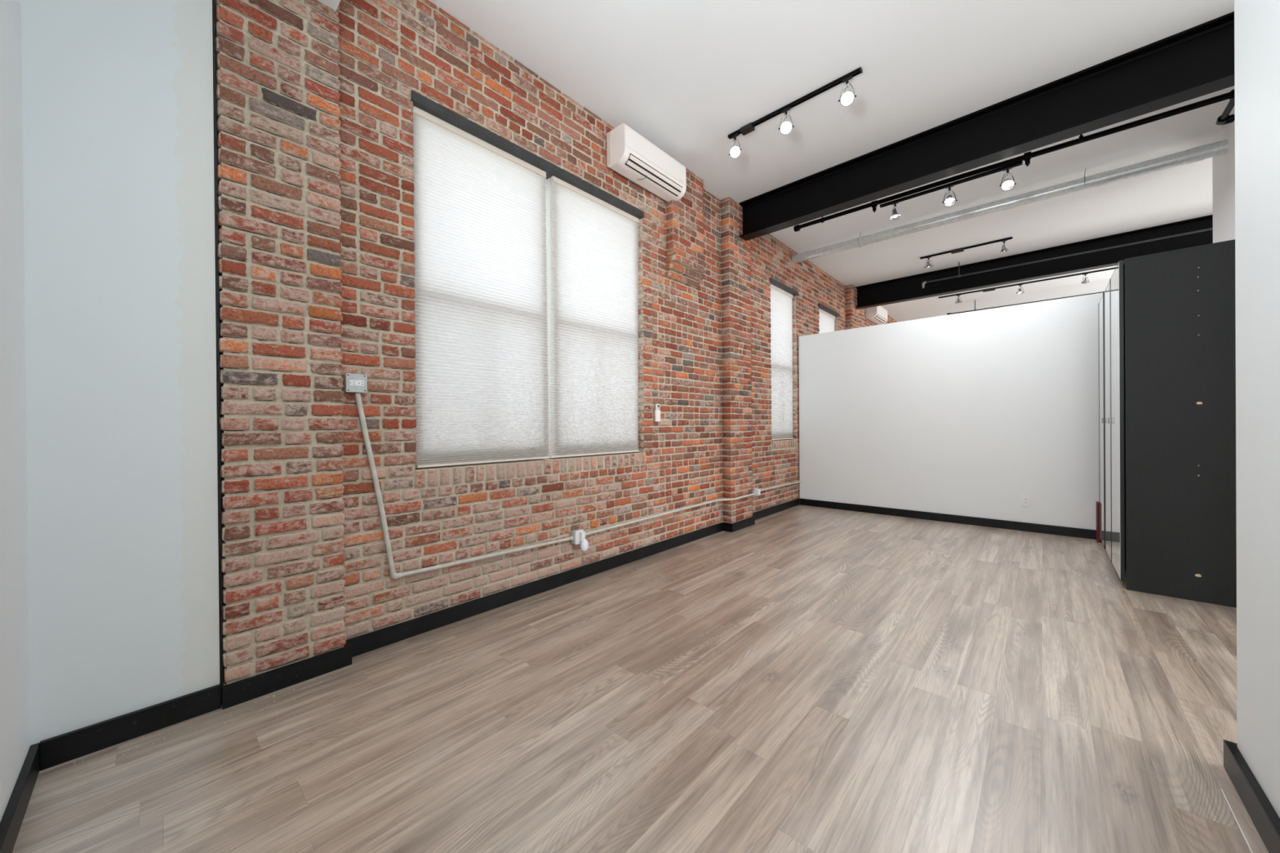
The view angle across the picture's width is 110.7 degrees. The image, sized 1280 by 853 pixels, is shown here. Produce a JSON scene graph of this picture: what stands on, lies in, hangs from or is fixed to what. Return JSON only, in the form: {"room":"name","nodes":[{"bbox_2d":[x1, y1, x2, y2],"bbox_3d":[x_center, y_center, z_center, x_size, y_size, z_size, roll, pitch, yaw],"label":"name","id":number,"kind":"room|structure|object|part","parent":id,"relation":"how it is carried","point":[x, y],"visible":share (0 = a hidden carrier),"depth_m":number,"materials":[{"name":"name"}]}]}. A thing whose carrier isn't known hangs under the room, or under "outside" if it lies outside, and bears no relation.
{"room":"empty loft room","nodes":[
{"label":"empty loft room","id":0,"kind":"room"},
{"bbox_2d":[0,0,30,822],"bbox_3d":[-1.170,-0.644,0.579,3.440,3.643,0.120,0,0,42],"label":"wall","id":1,"kind":"structure","parent":0,"point":[15,698],"depth_m":1.36,"materials":[{"name":"white paint"}]},
{"bbox_2d":[0,742,39,852],"bbox_3d":[-0.965,1.130,0.506,3.012,0.092,0.020,0,0,42],"label":"baseboard","id":2,"kind":"structure","parent":1,"relation":"attached to","point":[11,823],"depth_m":1.31,"materials":[{"name":"black wood"}]},
{"bbox_2d":[21,0,219,745],"bbox_3d":[-2.091,-0.640,1.819,0.408,3.643,0.471,0,0,42],"label":"wall","id":3,"kind":"structure","parent":0,"point":[117,95],"depth_m":1.66,"materials":[{"name":"paint"}]},
{"bbox_2d":[39,640,351,770],"bbox_3d":[-1.766,1.130,1.873,0.093,0.096,0.922,0,0,42],"label":"baseboard","id":4,"kind":"structure","parent":3,"relation":"attached to","point":[54,751],"depth_m":1.76,"materials":[{"name":"black wood"}]},
{"bbox_2d":[212,0,223,705],"bbox_3d":[-1.795,-0.643,1.875,0.030,3.643,0.012,0,0,42],"label":"trim","id":5,"kind":"structure","parent":3,"relation":"attached to","point":[214,20],"depth_m":1.87,"materials":[{"name":"black"}]},
{"bbox_2d":[346,522,723,657],"bbox_3d":[-0.287,1.115,3.554,0.018,0.092,3.555,0,0,42],"label":"baseboard","id":6,"kind":"structure","parent":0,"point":[371,641],"depth_m":2.88,"materials":[{"name":"black wood"}]},
{"bbox_2d":[215,0,897,685],"bbox_3d":[2.410,-0.693,6.710,0.472,3.643,12.824,0,0,42],"label":"wall","id":7,"kind":"structure","parent":0,"point":[316,246],"depth_m":2.40,"materials":[{"name":"brick"}]},
{"bbox_2d":[344,373,367,392],"bbox_3d":[-1.453,-0.221,2.261,0.043,0.094,0.094,0,0,42],"label":"outlet box","id":8,"kind":"object","parent":7,"relation":"attached to","point":[353,383],"visible":1,"depth_m":2.25,"materials":[{"name":"grey metal"}]},
{"bbox_2d":[349,379,364,386],"bbox_3d":[-1.440,-0.221,2.248,0.003,0.028,0.066,0,0,42],"label":"receptacle","id":9,"kind":"object","parent":8,"relation":"attached to","point":[352,382],"depth_m":2.25,"materials":[{"name":"grey plastic"}]},
{"bbox_2d":[354,392,398,579],"bbox_3d":[-1.388,0.328,2.335,0.031,1.004,0.197,0,0,42],"label":"conduit","id":10,"kind":"object","parent":7,"relation":"attached to","point":[357,396],"visible":1,"depth_m":2.33,"materials":[{"name":"white metal"}]},
{"bbox_2d":[395,536,573,578],"bbox_3d":[-0.916,0.823,2.851,0.031,0.060,1.219,0,0,42],"label":"conduit","id":11,"kind":"object","parent":7,"relation":"attached to","point":[400,575],"visible":0.98,"depth_m":2.74,"materials":[{"name":"white metal"}]},
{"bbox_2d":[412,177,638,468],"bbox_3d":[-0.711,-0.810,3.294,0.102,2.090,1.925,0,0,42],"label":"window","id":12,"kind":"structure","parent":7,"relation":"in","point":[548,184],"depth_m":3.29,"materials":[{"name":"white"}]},
{"bbox_3d":[-1.044,-0.806,2.929,0.102,2.090,0.935,0,0,42],"label":"frame","id":13,"kind":"part","parent":12,"relation":"part of","materials":[{"name":"white fabric"}]},
{"bbox_2d":[411,105,550,467],"bbox_3d":[-0.986,-0.805,2.880,0.032,2.079,0.940,0,0,42],"label":"blind","id":14,"kind":"object","parent":12,"relation":"attached to","point":[481,347],"visible":0.98,"depth_m":2.82,"materials":[{"name":"white fabric"}]},
{"bbox_3d":[-1.000,-1.827,2.872,0.030,0.034,0.921,0,0,42],"label":"head rail","id":15,"kind":"part","parent":14,"relation":"part of","materials":[{"name":"white fabric"}]},
{"bbox_3d":[-0.974,0.228,2.886,0.024,0.014,0.926,0,0,42],"label":"rail","id":16,"kind":"part","parent":14,"relation":"part of","materials":[{"name":"beige plastic"}]},
{"bbox_3d":[-0.379,-0.814,3.658,0.102,2.090,0.940,0,0,42],"label":"frame","id":17,"kind":"part","parent":12,"relation":"part of","materials":[{"name":"white"}]},
{"bbox_2d":[549,175,639,457],"bbox_3d":[-0.338,-0.812,3.591,0.032,2.079,0.982,0,0,42],"label":"blind","id":18,"kind":"object","parent":12,"relation":"attached to","point":[594,366],"visible":1,"depth_m":3.54,"materials":[{"name":"white fabric"}]},
{"bbox_3d":[-0.337,0.220,3.584,0.024,0.014,0.953,0,0,42],"label":"rail","id":19,"kind":"part","parent":18,"relation":"part of","materials":[{"name":"beige plastic"}]},
{"bbox_3d":[-0.334,-1.835,3.604,0.030,0.034,0.938,0,0,42],"label":"head rail","id":20,"kind":"part","parent":18,"relation":"part of","materials":[{"name":"white fabric"}]},
{"bbox_2d":[410,89,644,219],"bbox_3d":[-0.663,-1.867,3.236,0.118,0.052,1.950,0,0,42],"label":"lintel","id":21,"kind":"object","parent":7,"relation":"attached to","point":[420,101],"visible":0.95,"depth_m":2.96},
{"bbox_2d":[570,528,583,544],"bbox_3d":[-0.471,0.829,3.331,0.049,0.102,0.090,0,0,42],"label":"junction box","id":22,"kind":"object","parent":7,"relation":"attached to","point":[575,534],"visible":0.78,"depth_m":3.30,"materials":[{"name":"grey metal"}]},
{"bbox_3d":[-0.454,0.829,3.316,0.003,0.102,0.072,0,0,42],"label":"plate","id":23,"kind":"part","parent":22,"relation":"part of","materials":[{"name":"white plastic"}]},
{"bbox_2d":[579,531,588,551],"bbox_3d":[-0.418,0.863,3.318,0.048,0.146,0.070,0,0,42],"label":"night light","id":24,"kind":"object","parent":22,"relation":"attached to","point":[584,544],"visible":1,"depth_m":3.30,"materials":[{"name":"white plastic"}]},
{"bbox_3d":[-0.416,0.892,3.317,0.043,0.088,0.070,0,0,42],"label":"lamp shade","id":25,"kind":"part","parent":24,"relation":"part of","materials":[{"name":"white plastic"}]},
{"bbox_2d":[606,123,686,201],"bbox_3d":[0.080,-2.243,3.830,0.208,0.309,0.811,0,0,42],"label":"air conditioner","id":26,"kind":"object","parent":7,"relation":"attached to","point":[630,154],"visible":1,"depth_m":3.69,"materials":[{"name":"white plastic"}]},
{"bbox_2d":[625,153,682,196],"bbox_3d":[0.133,-2.142,3.787,0.063,0.063,0.690,0,0,42],"label":"vent","id":27,"kind":"object","parent":26,"relation":"attached to","point":[634,162],"depth_m":3.76,"materials":[{"name":"white plastic"}]},
{"bbox_3d":[0.138,-2.303,3.777,0.048,0.190,0.793,0,0,42],"label":"panel","id":28,"kind":"part","parent":26,"relation":"part of","materials":[{"name":"white plastic"}]},
{"bbox_2d":[654,404,660,422],"bbox_3d":[0.160,-0.126,4.045,0.020,0.162,0.064,0,0,42],"label":"remote control","id":29,"kind":"object","parent":7,"relation":"attached to","point":[657,412],"visible":1,"depth_m":4.03,"materials":[{"name":"white plastic"}]},
{"bbox_2d":[585,490,755,535],"bbox_3d":[0.502,0.808,4.325,0.141,0.048,2.696,0,0,42],"label":"conduit","id":30,"kind":"object","parent":7,"relation":"attached to","point":[753,493],"visible":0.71,"depth_m":4.06,"materials":[{"name":"white metal"}]},
{"bbox_2d":[723,515,755,532],"bbox_3d":[1.129,1.099,5.011,0.112,0.092,0.506,0,0,42],"label":"baseboard","id":31,"kind":"structure","parent":7,"relation":"attached to","point":[731,527],"depth_m":4.89,"materials":[{"name":"black wood"}]},
{"bbox_2d":[751,487,760,495],"bbox_3d":[1.412,0.793,5.379,0.075,0.090,0.090,0,0,42],"label":"junction box","id":32,"kind":"object","parent":7,"relation":"attached to","point":[757,491],"visible":0.88,"depth_m":5.36,"materials":[{"name":"grey metal"}]},
{"bbox_2d":[752,498,799,519],"bbox_3d":[1.774,1.091,5.815,0.018,0.092,1.552,0,0,42],"label":"baseboard","id":33,"kind":"structure","parent":7,"relation":"attached to","point":[761,513],"depth_m":5.82,"materials":[{"name":"black wood"}]},
{"bbox_2d":[760,480,800,491],"bbox_3d":[1.872,0.797,5.909,0.023,0.035,1.314,0,0,42],"label":"conduit","id":34,"kind":"object","parent":7,"relation":"attached to","point":[798,482],"visible":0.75,"depth_m":5.88,"materials":[{"name":"white metal"}]},
{"bbox_2d":[769,284,793,439],"bbox_3d":[1.942,-0.855,6.093,0.032,2.068,0.769,0,0,42],"label":"blind","id":35,"kind":"object","parent":7,"relation":"attached to","point":[781,349],"visible":0.89,"depth_m":6.09,"materials":[{"name":"white fabric"}]},
{"bbox_3d":[1.933,-1.872,6.090,0.030,0.034,0.765,0,0,42],"label":"head rail","id":36,"kind":"part","parent":35,"relation":"part of","materials":[{"name":"beige plastic"}]},
{"bbox_3d":[1.955,0.172,6.098,0.024,0.014,0.735,0,0,42],"label":"rail","id":37,"kind":"part","parent":35,"relation":"part of","materials":[{"name":"beige plastic"}]},
{"bbox_2d":[769,277,798,296],"bbox_3d":[1.947,-1.914,6.100,0.118,0.052,0.870,0,0,42],"label":"lintel","id":38,"kind":"object","parent":7,"relation":"attached to","point":[772,281],"visible":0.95,"depth_m":6.05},
{"bbox_2d":[818,308,835,333],"bbox_3d":[3.102,-0.868,7.366,0.032,2.068,0.825,0,0,42],"label":"blind","id":39,"kind":"object","parent":7,"relation":"attached to","point":[826,321],"visible":0.12,"depth_m":7.35,"materials":[{"name":"white fabric"}]},
{"bbox_3d":[3.093,-1.885,7.363,0.030,0.034,0.820,0,0,42],"label":"head rail","id":40,"kind":"part","parent":39,"relation":"part of","materials":[{"name":"white fabric"}]},
{"bbox_2d":[817,302,839,316],"bbox_3d":[3.109,-1.927,7.375,0.118,0.052,0.960,0,0,42],"label":"lintel","id":41,"kind":"object","parent":7,"relation":"attached to","point":[820,306],"visible":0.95,"depth_m":7.31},
{"bbox_2d":[865,306,887,324],"bbox_3d":[4.868,-2.307,9.083,0.208,0.294,0.826,0,0,42],"label":"air conditioner","id":42,"kind":"object","parent":7,"relation":"attached to","point":[877,315],"visible":0.85,"depth_m":8.87,"materials":[{"name":"white plastic"}]},
{"bbox_3d":[4.926,-2.360,9.030,0.048,0.190,0.808,0,0,42],"label":"panel","id":43,"kind":"part","parent":42,"relation":"part of","materials":[{"name":"white plastic"}]},
{"bbox_2d":[12,504,1268,852],"bbox_3d":[5.300,1.175,3.777,8.020,0.120,13.295,0,0,42],"label":"floor","id":44,"kind":"structure","parent":0,"point":[1010,692],"depth_m":1.72,"materials":[{"name":"beige wood"}]},
{"bbox_2d":[1095,501,1100,542],"bbox_3d":[4.466,0.930,4.311,0.022,0.380,0.135,0,0,42],"label":"board","id":45,"kind":"object","parent":44,"relation":"on","point":[1097,503],"visible":0.88,"depth_m":4.27,"materials":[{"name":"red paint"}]},
{"bbox_2d":[1097,239,1236,608],"bbox_3d":[4.100,-0.024,3.456,0.641,2.298,1.567,0,0,42],"label":"wardrobe","id":46,"kind":"object","parent":44,"relation":"on","point":[1167,320],"visible":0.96,"depth_m":2.93,"materials":[{"name":"black wood"}]},
{"bbox_3d":[4.235,-0.048,4.053,0.006,2.229,0.458,0,0,42],"label":"glass panel","id":47,"kind":"part","parent":46,"relation":"part of","materials":[{"name":"clear glass"}]},
{"bbox_3d":[3.901,-0.044,3.687,0.006,2.229,0.476,0,0,42],"label":"glass panel","id":48,"kind":"part","parent":46,"relation":"part of","materials":[{"name":"clear glass"}]},
{"bbox_3d":[3.550,-0.040,3.301,0.006,2.229,0.511,0,0,42],"label":"glass panel","id":49,"kind":"part","parent":46,"relation":"part of","materials":[{"name":"clear glass"}]},
{"bbox_3d":[3.560,-0.044,3.299,0.020,2.248,0.525,0,0,42],"label":"door","id":50,"kind":"part","parent":46,"relation":"part of","materials":[{"name":"white"}]},
{"bbox_2d":[428,0,1235,322],"bbox_3d":[5.147,-2.603,3.876,8.350,0.150,13.495,0,0,42],"label":"ceiling","id":51,"kind":"structure","parent":0,"point":[685,76],"depth_m":3.29,"materials":[{"name":"paint"}]},
{"bbox_2d":[317,0,340,10],"bbox_3d":[-0.489,-2.251,1.018,3.012,0.443,0.342,0,0,42],"label":"boxed beam","id":52,"kind":"structure","parent":51,"relation":"attached to","point":[333,4],"depth_m":2.12,"materials":[{"name":"paint"}]},
{"bbox_2d":[728,66,862,139],"bbox_3d":[1.153,-2.472,3.435,1.058,0.042,0.058,0,0,42],"label":"track","id":53,"kind":"object","parent":51,"relation":"attached to","point":[749,127],"visible":1,"depth_m":3.39,"materials":[{"name":"black metal"}]},
{"bbox_2d":[728,133,741,158],"bbox_3d":[0.803,-2.380,3.758,0.089,0.189,0.119,-1,0,-16],"label":"spotlight","id":54,"kind":"object","parent":53,"relation":"attached to","point":[735,151],"visible":1,"depth_m":3.75,"materials":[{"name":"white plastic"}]},
{"bbox_3d":[0.809,-2.336,3.762,0.041,0.038,0.035,0,0,42],"label":"bulb","id":55,"kind":"part","parent":54,"relation":"part of","materials":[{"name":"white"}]},
{"bbox_2d":[777,106,794,134],"bbox_3d":[1.147,-2.383,3.454,0.105,0.188,0.095,-1,0,-35],"label":"spotlight","id":56,"kind":"object","parent":53,"relation":"attached to","point":[786,126],"visible":1,"depth_m":3.45,"materials":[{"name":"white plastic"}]},
{"bbox_3d":[1.143,-2.338,3.458,0.042,0.038,0.034,0,0,42],"label":"bulb","id":57,"kind":"part","parent":56,"relation":"part of","materials":[{"name":"white glass"}]},
{"bbox_2d":[838,75,856,106],"bbox_3d":[1.480,-2.385,3.147,0.101,0.187,0.095,-1,0,-24],"label":"spotlight","id":58,"kind":"object","parent":53,"relation":"attached to","point":[846,99],"visible":1,"depth_m":3.14,"materials":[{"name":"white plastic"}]},
{"bbox_3d":[1.478,-2.340,3.152,0.042,0.036,0.034,0,0,42],"label":"bulb","id":59,"kind":"part","parent":58,"relation":"part of","materials":[{"name":"white glass"}]},
{"bbox_2d":[920,236,1012,259],"bbox_3d":[4.587,-2.509,6.266,1.057,0.042,0.058,0,0,42],"label":"track","id":60,"kind":"object","parent":51,"relation":"attached to","point":[959,250],"visible":1,"depth_m":6.26,"materials":[{"name":"black metal"}]},
{"bbox_2d":[924,256,933,268],"bbox_3d":[4.275,-2.432,6.551,0.093,0.160,0.093,-1,0,-20],"label":"spotlight","id":61,"kind":"object","parent":60,"relation":"attached to","point":[928,264],"visible":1,"depth_m":6.54,"materials":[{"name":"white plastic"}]},
{"bbox_2d":[1000,239,1008,253],"bbox_3d":[4.916,-2.434,5.967,0.092,0.164,0.093,0,0,13],"label":"spotlight","id":62,"kind":"object","parent":60,"relation":"attached to","point":[1004,249],"visible":1,"depth_m":5.95,"materials":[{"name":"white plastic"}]},
{"bbox_2d":[739,11,1234,240],"bbox_3d":[4.070,-2.323,2.341,7.875,0.380,0.150,0,0,42],"label":"steel beam","id":63,"kind":"structure","parent":51,"relation":"attached to","point":[1198,60],"depth_m":3.37,"materials":[{"name":"black metal"}]},
{"bbox_2d":[791,139,1228,263],"bbox_3d":[3.583,-2.415,5.030,3.779,0.208,0.129,0,0,42],"label":"ceiling pipe","id":64,"kind":"object","parent":51,"relation":"hanging from","point":[1201,153],"visible":1,"depth_m":4.53,"materials":[{"name":"metal"}]},
{"bbox_2d":[793,88,1235,231],"bbox_3d":[3.071,-2.338,4.062,3.229,0.345,0.446,0,0,42],"label":"pipe","id":65,"kind":"object","parent":51,"relation":"hanging from","point":[1224,118],"visible":0.86,"depth_m":3.53,"materials":[{"name":"black metal"}]},
{"bbox_2d":[946,291,1104,315],"bbox_3d":[8.283,-2.435,7.560,5.030,0.258,0.060,0,0,42],"label":"pipe","id":66,"kind":"object","parent":51,"relation":"hanging from","point":[1101,291],"visible":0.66,"depth_m":8.49,"materials":[{"name":"grey metal"}]},
{"bbox_2d":[937,266,1115,298],"bbox_3d":[7.400,-2.535,7.341,4.097,0.042,0.058,0,0,42],"label":"track","id":67,"kind":"object","parent":51,"relation":"attached to","point":[1110,268],"visible":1,"depth_m":7.83,"materials":[{"name":"black metal"}]},
{"bbox_2d":[955,294,961,303],"bbox_3d":[6.126,-2.454,8.504,0.093,0.160,0.093,-1,0,-20],"label":"spotlight","id":68,"kind":"object","parent":67,"relation":"attached to","point":[958,300],"visible":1,"depth_m":8.49,"materials":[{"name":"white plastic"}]},
{"bbox_2d":[1016,284,1024,294],"bbox_3d":[6.789,-2.453,7.896,0.091,0.169,0.094,-1,0,-34],"label":"spotlight","id":69,"kind":"object","parent":67,"relation":"attached to","point":[1020,291],"visible":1,"depth_m":7.90,"materials":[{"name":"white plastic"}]},
{"bbox_2d":[1081,273,1089,283],"bbox_3d":[7.396,-2.453,7.346,0.092,0.176,0.092,-1,0,-36],"label":"spotlight","id":70,"kind":"object","parent":67,"relation":"attached to","point":[1086,281],"visible":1,"depth_m":7.33,"materials":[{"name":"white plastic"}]},
{"bbox_2d":[855,214,1213,309],"bbox_3d":[6.873,-2.356,5.419,7.880,0.380,0.150,0,0,42],"label":"steel beam","id":71,"kind":"structure","parent":51,"relation":"attached to","point":[908,288],"depth_m":6.39,"materials":[{"name":"black metal"}]},
{"bbox_2d":[921,227,1213,288],"bbox_3d":[6.409,-2.391,5.446,5.031,0.302,0.040,0,0,42],"label":"pipe","id":72,"kind":"object","parent":51,"relation":"hanging from","point":[1211,228],"visible":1,"depth_m":5.98,"materials":[{"name":"grey metal"}]},
{"bbox_2d":[798,293,1102,539],"bbox_3d":[3.727,-0.094,5.169,3.766,2.434,0.137,0,0,42],"label":"wall","id":73,"kind":"structure","parent":0,"point":[970,414],"depth_m":5.10,"materials":[{"name":"paint"}]},
{"bbox_2d":[1021,494,1030,506],"bbox_3d":[4.130,0.795,4.736,0.072,0.116,0.009,0,0,42],"label":"wall outlet","id":74,"kind":"object","parent":73,"relation":"attached to","point":[1025,500],"visible":1,"depth_m":4.74,"materials":[{"name":"white plastic"}]},
{"bbox_2d":[1023,497,1027,504],"bbox_3d":[4.128,0.795,4.734,0.034,0.068,0.003,0,0,42],"label":"receptacle","id":75,"kind":"object","parent":74,"relation":"attached to","point":[1025,499],"depth_m":4.73,"materials":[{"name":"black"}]},
{"bbox_2d":[880,160,1022,208],"bbox_3d":[2.800,-2.204,4.060,1.078,0.021,0.036,0,0,42],"label":"track","id":76,"kind":"object","parent":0,"point":[1018,163],"visible":1,"depth_m":4.00,"materials":[{"name":"black metal"}]},
{"bbox_2d":[889,200,901,220],"bbox_3d":[2.499,-2.116,4.330,0.092,0.160,0.092,0,0,9],"label":"spotlight","id":77,"kind":"object","parent":76,"relation":"attached to","point":[895,215],"visible":1,"depth_m":4.32,"materials":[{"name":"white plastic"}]},
{"bbox_2d":[942,184,957,206],"bbox_3d":[2.825,-2.109,4.032,0.095,0.178,0.091,-1,0,-22],"label":"spotlight","id":78,"kind":"object","parent":76,"relation":"attached to","point":[950,201],"visible":1,"depth_m":4.04,"materials":[{"name":"black plastic"}]},
{"bbox_3d":[2.828,-2.061,4.039,0.042,0.031,0.039,0,0,42],"label":"bulb","id":79,"kind":"part","parent":78,"relation":"part of","materials":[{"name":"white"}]},
{"bbox_2d":[999,166,1016,191],"bbox_3d":[3.130,-2.109,3.759,0.104,0.182,0.091,-1,0,-27],"label":"spotlight","id":80,"kind":"object","parent":76,"relation":"attached to","point":[1008,184],"visible":1,"depth_m":3.76,"materials":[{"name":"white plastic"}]},
{"bbox_3d":[3.130,-2.062,3.765,0.042,0.034,0.037,0,0,42],"label":"bulb","id":81,"kind":"part","parent":80,"relation":"part of","materials":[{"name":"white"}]},
{"bbox_2d":[1212,120,1235,243],"bbox_3d":[4.552,-0.699,3.191,0.120,3.643,2.260,0,0,42],"label":"wall","id":82,"kind":"structure","parent":0,"point":[1224,165],"depth_m":3.79,"materials":[{"name":"white paint"}]},
{"bbox_2d":[1220,788,1253,852],"bbox_3d":[1.416,1.155,0.934,0.003,0.001,1.270,0,0,42],"label":"trim","id":83,"kind":"structure","parent":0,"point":[1220,788],"depth_m":1.28,"materials":[{"name":"white"}]},
{"bbox_2d":[1234,0,1279,817],"bbox_3d":[1.056,-0.661,0.376,0.120,3.643,2.820,0,0,42],"label":"wall","id":84,"kind":"structure","parent":0,"point":[1256,22],"depth_m":1.31,"materials":[{"name":"white paint"}]},
{"bbox_2d":[1223,739,1279,852],"bbox_3d":[1.116,1.113,0.449,0.144,0.092,2.700,0,0,42],"label":"baseboard","id":85,"kind":"structure","parent":84,"relation":"attached to","point":[1266,820],"depth_m":1.29,"materials":[{"name":"black wood"}]}
]}

